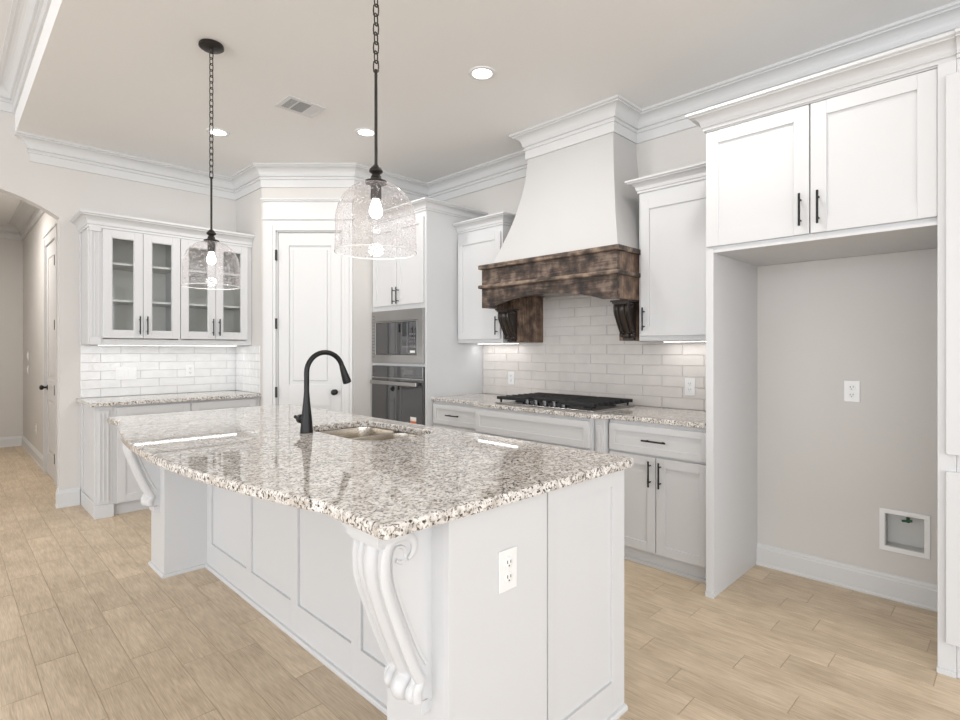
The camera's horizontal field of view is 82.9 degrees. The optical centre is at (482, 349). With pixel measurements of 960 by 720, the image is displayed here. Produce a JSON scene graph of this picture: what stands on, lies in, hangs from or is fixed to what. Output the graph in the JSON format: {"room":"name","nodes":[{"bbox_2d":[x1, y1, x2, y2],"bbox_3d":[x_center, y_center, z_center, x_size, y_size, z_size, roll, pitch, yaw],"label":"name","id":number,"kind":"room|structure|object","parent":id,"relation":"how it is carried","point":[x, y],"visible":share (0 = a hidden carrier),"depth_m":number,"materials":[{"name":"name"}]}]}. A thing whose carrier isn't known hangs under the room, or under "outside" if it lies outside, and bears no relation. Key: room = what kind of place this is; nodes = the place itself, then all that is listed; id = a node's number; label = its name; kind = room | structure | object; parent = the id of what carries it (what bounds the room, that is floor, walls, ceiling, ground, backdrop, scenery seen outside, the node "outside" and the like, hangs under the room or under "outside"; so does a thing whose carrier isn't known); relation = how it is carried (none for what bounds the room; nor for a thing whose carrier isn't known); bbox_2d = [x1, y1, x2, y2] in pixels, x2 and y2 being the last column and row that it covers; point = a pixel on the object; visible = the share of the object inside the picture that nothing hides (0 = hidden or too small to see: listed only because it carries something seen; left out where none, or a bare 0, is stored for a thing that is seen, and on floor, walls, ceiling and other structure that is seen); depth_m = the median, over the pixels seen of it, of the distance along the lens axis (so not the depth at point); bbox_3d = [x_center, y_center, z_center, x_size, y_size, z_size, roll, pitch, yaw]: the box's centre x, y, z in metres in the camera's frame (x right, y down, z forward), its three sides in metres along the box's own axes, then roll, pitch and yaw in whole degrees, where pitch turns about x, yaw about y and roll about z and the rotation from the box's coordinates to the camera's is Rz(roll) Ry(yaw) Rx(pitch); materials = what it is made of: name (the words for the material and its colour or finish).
{"room":"kitchen","nodes":[
{"label":"kitchen","id":0,"kind":"room"},
{"bbox_2d":[0,0,12,57],"bbox_3d":[-1.876,-2.135,-2.816,7.765,0.050,13.070,0,0,-45],"label":"ceiling","id":1,"kind":"structure","parent":0,"point":[5,5],"depth_m":3.45,"materials":[{"name":"paint"}]},
{"bbox_2d":[0,238,22,436],"bbox_3d":[-7.096,-0.200,6.976,1.830,3.060,0.100,0,0,-45],"label":"wall","id":2,"kind":"structure","parent":0,"point":[11,250],"depth_m":7.49,"materials":[{"name":"paint"}]},
{"bbox_2d":[23,212,56,477],"bbox_3d":[-4.997,-0.200,6.242,0.100,3.060,4.105,0,0,-45],"label":"wall","id":3,"kind":"structure","parent":0,"point":[33,242],"depth_m":6.75,"materials":[{"name":"paint"}]},
{"bbox_2d":[0,435,42,469],"bbox_3d":[-6.219,1.260,6.170,1.730,0.140,2.280,0,0,-45],"label":"baseboard","id":4,"kind":"structure","parent":3,"relation":"attached to","point":[10,441],"depth_m":7.31,"materials":[{"name":"white paint"}]},
{"bbox_2d":[0,200,43,239],"bbox_3d":[-5.611,-1.625,5.561,1.730,0.190,4.000,0,0,-45],"label":"trim","id":5,"kind":"structure","parent":3,"relation":"attached to","point":[26,215],"depth_m":7.03,"materials":[{"name":"white paint"}]},
{"bbox_2d":[39,240,54,480],"bbox_3d":[-4.485,0.105,5.627,0.105,2.430,0.700,0,0,-45],"label":"door","id":6,"kind":"structure","parent":3,"relation":"in","point":[50,386],"depth_m":5.68,"materials":[{"name":"white paint"}]},
{"bbox_2d":[42,223,56,485],"bbox_3d":[-4.479,0.045,5.632,0.030,2.570,0.920,0,0,-45],"label":"trim","id":7,"kind":"structure","parent":3,"relation":"attached to","point":[50,235],"depth_m":5.88,"materials":[{"name":"white paint"}]},
{"bbox_2d":[15,0,78,131],"bbox_3d":[0.764,-1.927,-0.106,0.060,0.365,12.769,0,0,-45],"label":"wall","id":8,"kind":"structure","parent":0,"point":[60,14],"depth_m":3.29,"materials":[{"name":"paint"}]},
{"bbox_2d":[0,0,51,113],"bbox_3d":[-1.886,-2.007,-2.756,7.435,0.205,12.770,0,0,-45],"label":"trim","id":9,"kind":"structure","parent":8,"relation":"attached to","point":[27,18],"depth_m":3.63,"materials":[{"name":"white paint"}]},
{"bbox_2d":[0,111,235,489],"bbox_3d":[-5.852,-0.415,2.387,9.500,3.490,0.128,0,0,-45],"label":"wall","id":10,"kind":"structure","parent":0,"point":[59,192],"depth_m":4.74,"materials":[{"name":"paint"}]},
{"bbox_2d":[55,487,79,507],"bbox_3d":[-3.554,1.255,4.656,0.158,0.150,0.110,0,0,-45],"label":"baseboard","id":11,"kind":"structure","parent":10,"relation":"attached to","point":[71,496],"depth_m":4.62,"materials":[{"name":"white paint"}]},
{"bbox_2d":[116,366,136,379],"bbox_3d":[-3.223,0.210,4.920,0.165,0.118,0.009,0,0,-45],"label":"switch plate","id":12,"kind":"object","parent":10,"relation":"attached to","point":[122,373],"visible":1,"depth_m":4.92,"materials":[{"name":"white plastic"}]},
{"bbox_2d":[69,209,254,345],"bbox_3d":[-2.867,-0.581,4.957,1.381,1.071,0.474,0,0,-45],"label":"upper cabinet","id":13,"kind":"object","parent":10,"relation":"attached to","point":[132,273],"visible":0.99,"depth_m":4.88,"materials":[{"name":"white paint"}]},
{"bbox_2d":[105,345,232,345],"bbox_3d":[-2.853,-0.042,5.010,1.150,0.006,0.032,0,0,-45],"label":"light","id":14,"kind":"object","parent":13,"relation":"attached to","point":[105,345],"visible":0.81,"depth_m":4.97,"materials":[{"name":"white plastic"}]},
{"bbox_2d":[105,345,149,345],"bbox_3d":[-2.853,-0.039,5.010,0.024,0.002,1.140,0,0,45],"label":"diffuser","id":15,"kind":"object","parent":14,"relation":"attached to","point":[105,345],"depth_m":4.75,"materials":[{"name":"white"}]},
{"bbox_2d":[113,262,239,279],"bbox_3d":[-2.873,-0.725,5.016,1.256,0.018,0.357,0,0,-45],"label":"shelf","id":16,"kind":"object","parent":13,"relation":"attached to","point":[122,268],"depth_m":5.02,"materials":[{"name":"white paint"}]},
{"bbox_2d":[113,299,239,309],"bbox_3d":[-2.873,-0.415,5.016,1.256,0.018,0.357,0,0,-45],"label":"shelf","id":17,"kind":"object","parent":13,"relation":"attached to","point":[117,303],"depth_m":5.00,"materials":[{"name":"white paint"}]},
{"bbox_2d":[186,364,193,376],"bbox_3d":[-2.848,0.200,5.294,0.075,0.118,0.009,0,0,-45],"label":"wall outlet","id":18,"kind":"object","parent":10,"relation":"attached to","point":[189,368],"visible":1,"depth_m":5.29,"materials":[{"name":"white plastic"}]},
{"bbox_2d":[14,130,526,200],"bbox_3d":[-1.639,-1.644,5.100,4.376,0.200,1.257,0,0,-4],"label":"trim","id":19,"kind":"structure","parent":10,"relation":"attached to","point":[253,177],"depth_m":5.14,"materials":[{"name":"white paint"}]},
{"bbox_2d":[236,188,261,405],"bbox_3d":[-2.290,-0.207,5.424,0.108,3.074,0.630,0,0,-45],"label":"wall","id":20,"kind":"structure","parent":0,"point":[248,207],"depth_m":5.29,"materials":[{"name":"paint"}]},
{"bbox_2d":[262,188,353,413],"bbox_3d":[-1.662,-0.207,5.219,0.877,3.074,0.100,0,0,0],"label":"wall","id":21,"kind":"structure","parent":0,"point":[266,192],"depth_m":5.17,"materials":[{"name":"paint"}]},
{"bbox_2d":[260,198,353,413],"bbox_3d":[-1.660,-0.051,5.176,0.873,2.763,0.106,0,0,0],"label":"trim","id":22,"kind":"structure","parent":21,"relation":"attached to","point":[280,215],"depth_m":5.15,"materials":[{"name":"white paint"}]},
{"bbox_2d":[275,233,340,411],"bbox_3d":[-1.656,0.101,5.165,0.619,2.439,0.105,0,0,0],"label":"door","id":23,"kind":"structure","parent":21,"relation":"in","point":[309,268],"depth_m":5.19,"materials":[{"name":"white paint"}]},
{"bbox_2d":[354,188,409,416],"bbox_3d":[-0.937,-0.207,5.526,0.910,3.074,0.100,0,0,-45],"label":"wall","id":24,"kind":"structure","parent":0,"point":[363,268],"depth_m":5.24,"materials":[{"name":"paint"}]},
{"bbox_2d":[0,0,957,222],"bbox_3d":[0.000,-1.757,1.980,4.800,0.074,17.200,0,0,-45],"label":"ceiling","id":25,"kind":"structure","parent":0,"point":[130,77],"depth_m":3.35,"materials":[{"name":"paint"}]},
{"bbox_2d":[181,39,239,289],"bbox_3d":[-1.549,-1.051,3.104,0.302,1.383,0.302,0,0,-8],"label":"pendant light","id":26,"kind":"object","parent":25,"relation":"hanging from","point":[211,46],"visible":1,"depth_m":3.10,"materials":[{"name":"clear glass"}]},
{"bbox_2d":[206,128,229,136],"bbox_3d":[-2.116,-1.741,4.349,0.176,0.006,0.176,0,0,-45],"label":"recessed light","id":27,"kind":"object","parent":25,"relation":"in","point":[218,132],"visible":0.87,"depth_m":4.35,"materials":[{"name":"white plastic"}]},
{"bbox_2d":[275,95,326,117],"bbox_3d":[-1.301,-1.740,3.893,0.285,0.008,0.225,0,0,-45],"label":"ceiling vent","id":28,"kind":"object","parent":25,"relation":"in","point":[290,103],"visible":1,"depth_m":3.88,"materials":[{"name":"white metal"}]},
{"bbox_2d":[355,128,373,136],"bbox_3d":[-0.933,-1.741,4.349,0.176,0.006,0.176,0,0,-45],"label":"recessed light","id":29,"kind":"object","parent":25,"relation":"in","point":[366,132],"visible":0.91,"depth_m":4.35,"materials":[{"name":"white plastic"}]},
{"bbox_2d":[334,0,416,259],"bbox_3d":[-0.396,-1.051,2.019,0.302,1.383,0.302,0,0,-45],"label":"pendant light","id":30,"kind":"object","parent":25,"relation":"hanging from","point":[375,181],"visible":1,"depth_m":2.01,"materials":[{"name":"clear glass"}]},
{"bbox_2d":[468,66,495,80],"bbox_3d":[-0.004,-1.741,3.423,0.176,0.006,0.176,0,0,-45],"label":"recessed light","id":31,"kind":"object","parent":25,"relation":"in","point":[481,73],"visible":1,"depth_m":3.42,"materials":[{"name":"white plastic"}]},
{"bbox_2d":[0,446,959,719],"bbox_3d":[-2.157,1.370,-0.176,11.300,0.080,18.186,0,0,-45],"label":"floor","id":32,"kind":"structure","parent":0,"point":[89,630],"depth_m":2.46,"materials":[{"name":"brown wood"}]},
{"bbox_2d":[80,397,259,519],"bbox_3d":[-2.793,0.888,4.932,1.310,0.884,0.613,0,0,-45],"label":"base cabinet","id":33,"kind":"object","parent":32,"relation":"on","point":[109,486],"visible":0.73,"depth_m":4.39,"materials":[{"name":"white paint"}]},
{"bbox_2d":[76,390,261,406],"bbox_3d":[-2.792,0.430,4.912,1.338,0.030,0.626,0,0,-45],"label":"countertop","id":34,"kind":"structure","parent":33,"relation":"on","point":[214,395],"depth_m":4.75,"materials":[{"name":"stone"}]},
{"bbox_2d":[117,426,627,719],"bbox_3d":[-0.824,0.882,2.638,1.075,0.896,2.813,0,0,-45],"label":"kitchen island","id":35,"kind":"object","parent":32,"relation":"on","point":[418,624],"visible":0.73,"depth_m":1.79,"materials":[{"name":"white paint"}]},
{"bbox_2d":[107,404,632,539],"bbox_3d":[-0.878,0.417,2.580,1.263,0.034,2.840,0,0,-45],"label":"island countertop","id":36,"kind":"structure","parent":35,"relation":"on","point":[391,488],"depth_m":1.90,"materials":[{"name":"stone"}]},
{"bbox_2d":[294,350,350,433],"bbox_3d":[-0.802,0.199,2.732,0.273,0.400,0.133,0,0,-45],"label":"kitchen faucet","id":37,"kind":"object","parent":36,"relation":"on","point":[305,419],"visible":1,"depth_m":2.62,"materials":[{"name":"black metal"}]},
{"bbox_2d":[318,427,417,440],"bbox_3d":[-0.580,0.530,2.729,0.450,0.190,0.680,0,0,-45],"label":"double sink","id":38,"kind":"object","parent":36,"relation":"in","point":[355,433],"visible":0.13,"depth_m":2.98,"materials":[{"name":"silver metal"}]},
{"bbox_2d":[498,546,516,593],"bbox_3d":[0.073,0.630,1.559,0.075,0.118,0.009,0,0,-45],"label":"wall outlet","id":39,"kind":"object","parent":35,"relation":"attached to","point":[507,559],"visible":1,"depth_m":1.55,"materials":[{"name":"white plastic"}]},
{"bbox_2d":[505,557,512,568],"bbox_3d":[0.075,0.609,1.557,0.003,0.033,0.033,0,0,45],"label":"socket","id":40,"kind":"object","parent":39,"relation":"attached to","point":[508,560],"depth_m":1.56,"materials":[{"name":"grey plastic"}]},
{"bbox_2d":[505,571,512,582],"bbox_3d":[0.075,0.651,1.557,0.003,0.033,0.033,0,0,45],"label":"socket","id":41,"kind":"object","parent":39,"relation":"attached to","point":[508,574],"depth_m":1.56,"materials":[{"name":"grey plastic"}]},
{"bbox_2d":[368,197,487,425],"bbox_3d":[-0.534,0.013,5.222,0.770,2.635,0.896,0,0,-45],"label":"tall cabinet","id":42,"kind":"object","parent":32,"relation":"on","point":[428,280],"visible":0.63,"depth_m":4.91,"materials":[{"name":"white paint"}]},
{"bbox_2d":[370,365,424,424],"bbox_3d":[-0.635,0.536,5.170,0.546,0.777,0.778,0,0,-45],"label":"wall oven","id":43,"kind":"object","parent":42,"relation":"in","point":[398,392],"visible":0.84,"depth_m":4.96,"materials":[{"name":"silver metal"}]},
{"bbox_2d":[372,308,424,363],"bbox_3d":[-0.631,-0.122,5.175,0.474,0.491,0.786,0,0,-45],"label":"microwave","id":44,"kind":"object","parent":42,"relation":"in","point":[398,335],"visible":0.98,"depth_m":4.97,"materials":[{"name":"silver metal"}]},
{"bbox_2d":[433,401,474,432],"bbox_3d":[-0.018,0.888,4.773,0.675,0.884,0.603,0,0,-45],"label":"base cabinet","id":45,"kind":"object","parent":32,"relation":"on","point":[455,416],"visible":0.2,"depth_m":4.57,"materials":[{"name":"white paint"}]},
{"bbox_2d":[475,407,609,453],"bbox_3d":[0.583,0.888,4.116,0.756,0.884,1.169,0,0,-45],"label":"base cabinet","id":46,"kind":"object","parent":32,"relation":"on","point":[565,431],"visible":0.26,"depth_m":3.78,"materials":[{"name":"white paint"}]},
{"bbox_2d":[431,393,705,428],"bbox_3d":[0.619,0.430,4.094,0.716,0.030,2.464,0,0,-45],"label":"countertop","id":47,"kind":"structure","parent":46,"relation":"on","point":[646,414],"depth_m":3.67,"materials":[{"name":"stone"}]},
{"bbox_2d":[495,392,633,411],"bbox_3d":[0.603,0.386,4.110,0.535,0.056,0.900,0,0,-45],"label":"gas cooktop","id":48,"kind":"object","parent":47,"relation":"in","point":[583,403],"visible":1,"depth_m":3.97,"materials":[{"name":"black metal"}]},
{"bbox_2d":[495,400,633,411],"bbox_3d":[0.603,0.410,4.110,0.535,0.010,0.900,0,0,-45],"label":"tray","id":49,"kind":"object","parent":48,"relation":"on","point":[530,403],"depth_m":3.90,"materials":[{"name":"metal"}]},
{"bbox_2d":[609,419,705,583],"bbox_3d":[1.267,0.888,3.488,0.676,0.884,0.687,0,0,-45],"label":"base cabinet","id":50,"kind":"object","parent":32,"relation":"on","point":[665,484],"visible":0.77,"depth_m":3.25,"materials":[{"name":"white paint"}]},
{"bbox_2d":[685,30,956,678],"bbox_3d":[1.785,0.030,2.848,0.848,2.600,1.102,0,0,-45],"label":"tall cabinet","id":51,"kind":"object","parent":32,"relation":"on","point":[848,160],"visible":0.96,"depth_m":2.61,"materials":[{"name":"white paint"}]},
{"bbox_2d":[946,28,959,678],"bbox_3d":[2.496,0.030,2.130,0.857,2.600,0.982,0,0,-45],"label":"tall cabinet","id":52,"kind":"object","parent":32,"relation":"on","point":[952,80],"visible":1,"depth_m":2.20,"materials":[{"name":"white paint"}]},
{"bbox_2d":[443,126,705,410],"bbox_3d":[3.561,-0.207,1.737,0.108,3.074,11.820,0,0,-45],"label":"wall","id":53,"kind":"structure","parent":0,"point":[558,349],"depth_m":4.31,"materials":[{"name":"beige tile"}]},
{"bbox_2d":[452,211,523,342],"bbox_3d":[0.090,-0.605,4.860,0.400,1.086,0.630,0,0,-45],"label":"upper cabinet","id":54,"kind":"object","parent":53,"relation":"attached to","point":[480,239],"visible":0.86,"depth_m":4.80,"materials":[{"name":"white paint"}]},
{"bbox_2d":[477,343,517,343],"bbox_3d":[0.134,-0.059,4.957,0.032,0.006,0.500,0,0,-45],"label":"light","id":55,"kind":"object","parent":54,"relation":"attached to","point":[477,343],"visible":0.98,"depth_m":4.93,"materials":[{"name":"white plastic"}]},
{"bbox_2d":[508,371,513,384],"bbox_3d":[0.260,0.255,4.955,0.009,0.118,0.075,0,0,-45],"label":"wall outlet","id":56,"kind":"object","parent":53,"relation":"attached to","point":[510,374],"visible":1,"depth_m":4.96,"materials":[{"name":"white plastic"}]},
{"bbox_2d":[478,94,641,342],"bbox_3d":[0.636,-0.904,4.156,0.622,1.679,1.282,0,0,-45],"label":"range hood","id":57,"kind":"object","parent":53,"relation":"attached to","point":[574,230],"visible":0.98,"depth_m":3.97,"materials":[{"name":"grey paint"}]},
{"bbox_2d":[625,161,706,340],"bbox_3d":[1.358,-0.605,3.591,0.400,1.086,0.706,0,0,-45],"label":"upper cabinet","id":58,"kind":"object","parent":53,"relation":"attached to","point":[672,203],"visible":0.66,"depth_m":3.52,"materials":[{"name":"white paint"}]},
{"bbox_2d":[663,341,705,341],"bbox_3d":[1.450,-0.059,3.642,0.032,0.006,0.500,0,0,-45],"label":"light","id":59,"kind":"object","parent":58,"relation":"attached to","point":[663,341],"visible":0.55,"depth_m":3.70,"materials":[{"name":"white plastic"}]},
{"bbox_2d":[685,378,694,394],"bbox_3d":[1.439,0.255,3.776,0.009,0.118,0.075,0,0,-45],"label":"wall outlet","id":60,"kind":"object","parent":53,"relation":"attached to","point":[689,382],"visible":1,"depth_m":3.77,"materials":[{"name":"white plastic"}]},
{"bbox_2d":[637,0,959,143],"bbox_3d":[4.322,-1.644,0.836,0.105,0.200,9.070,0,0,-45],"label":"trim","id":61,"kind":"structure","parent":53,"relation":"attached to","point":[667,117],"depth_m":3.26,"materials":[{"name":"white paint"}]},
{"bbox_2d":[757,248,936,584],"bbox_3d":[2.070,0.406,3.091,0.100,1.849,0.923,0,0,-45],"label":"wall niche","id":62,"kind":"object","parent":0,"point":[827,464],"visible":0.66,"depth_m":3.05,"materials":[{"name":"paint"}]},
{"bbox_2d":[756,543,936,611],"bbox_3d":[2.027,1.264,3.050,0.020,0.132,0.922,0,0,-45],"label":"baseboard","id":63,"kind":"structure","parent":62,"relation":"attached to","point":[916,593],"depth_m":3.02,"materials":[{"name":"white paint"}]},
{"bbox_2d":[844,380,859,401],"bbox_3d":[2.057,0.230,3.028,0.009,0.118,0.075,0,0,-45],"label":"wall outlet","id":64,"kind":"object","parent":62,"relation":"attached to","point":[851,388],"visible":1,"depth_m":3.03,"materials":[{"name":"white plastic"}]},
{"bbox_2d":[848,385,854,389],"bbox_3d":[2.055,0.209,3.026,0.033,0.033,0.003,0,0,45],"label":"socket","id":65,"kind":"object","parent":64,"relation":"attached to","point":[850,387],"depth_m":3.03,"materials":[{"name":"grey plastic"}]},
{"bbox_2d":[848,392,854,397],"bbox_3d":[2.055,0.251,3.026,0.033,0.033,0.003,0,0,45],"label":"socket","id":66,"kind":"object","parent":64,"relation":"attached to","point":[850,394],"depth_m":3.03,"materials":[{"name":"grey plastic"}]},
{"bbox_2d":[879,507,929,559],"bbox_3d":[2.251,0.963,2.895,0.092,0.224,0.214,0,0,-45],"label":"water supply box","id":67,"kind":"object","parent":62,"relation":"attached to","point":[908,533],"visible":0.99,"depth_m":2.91,"materials":[{"name":"white plastic"}]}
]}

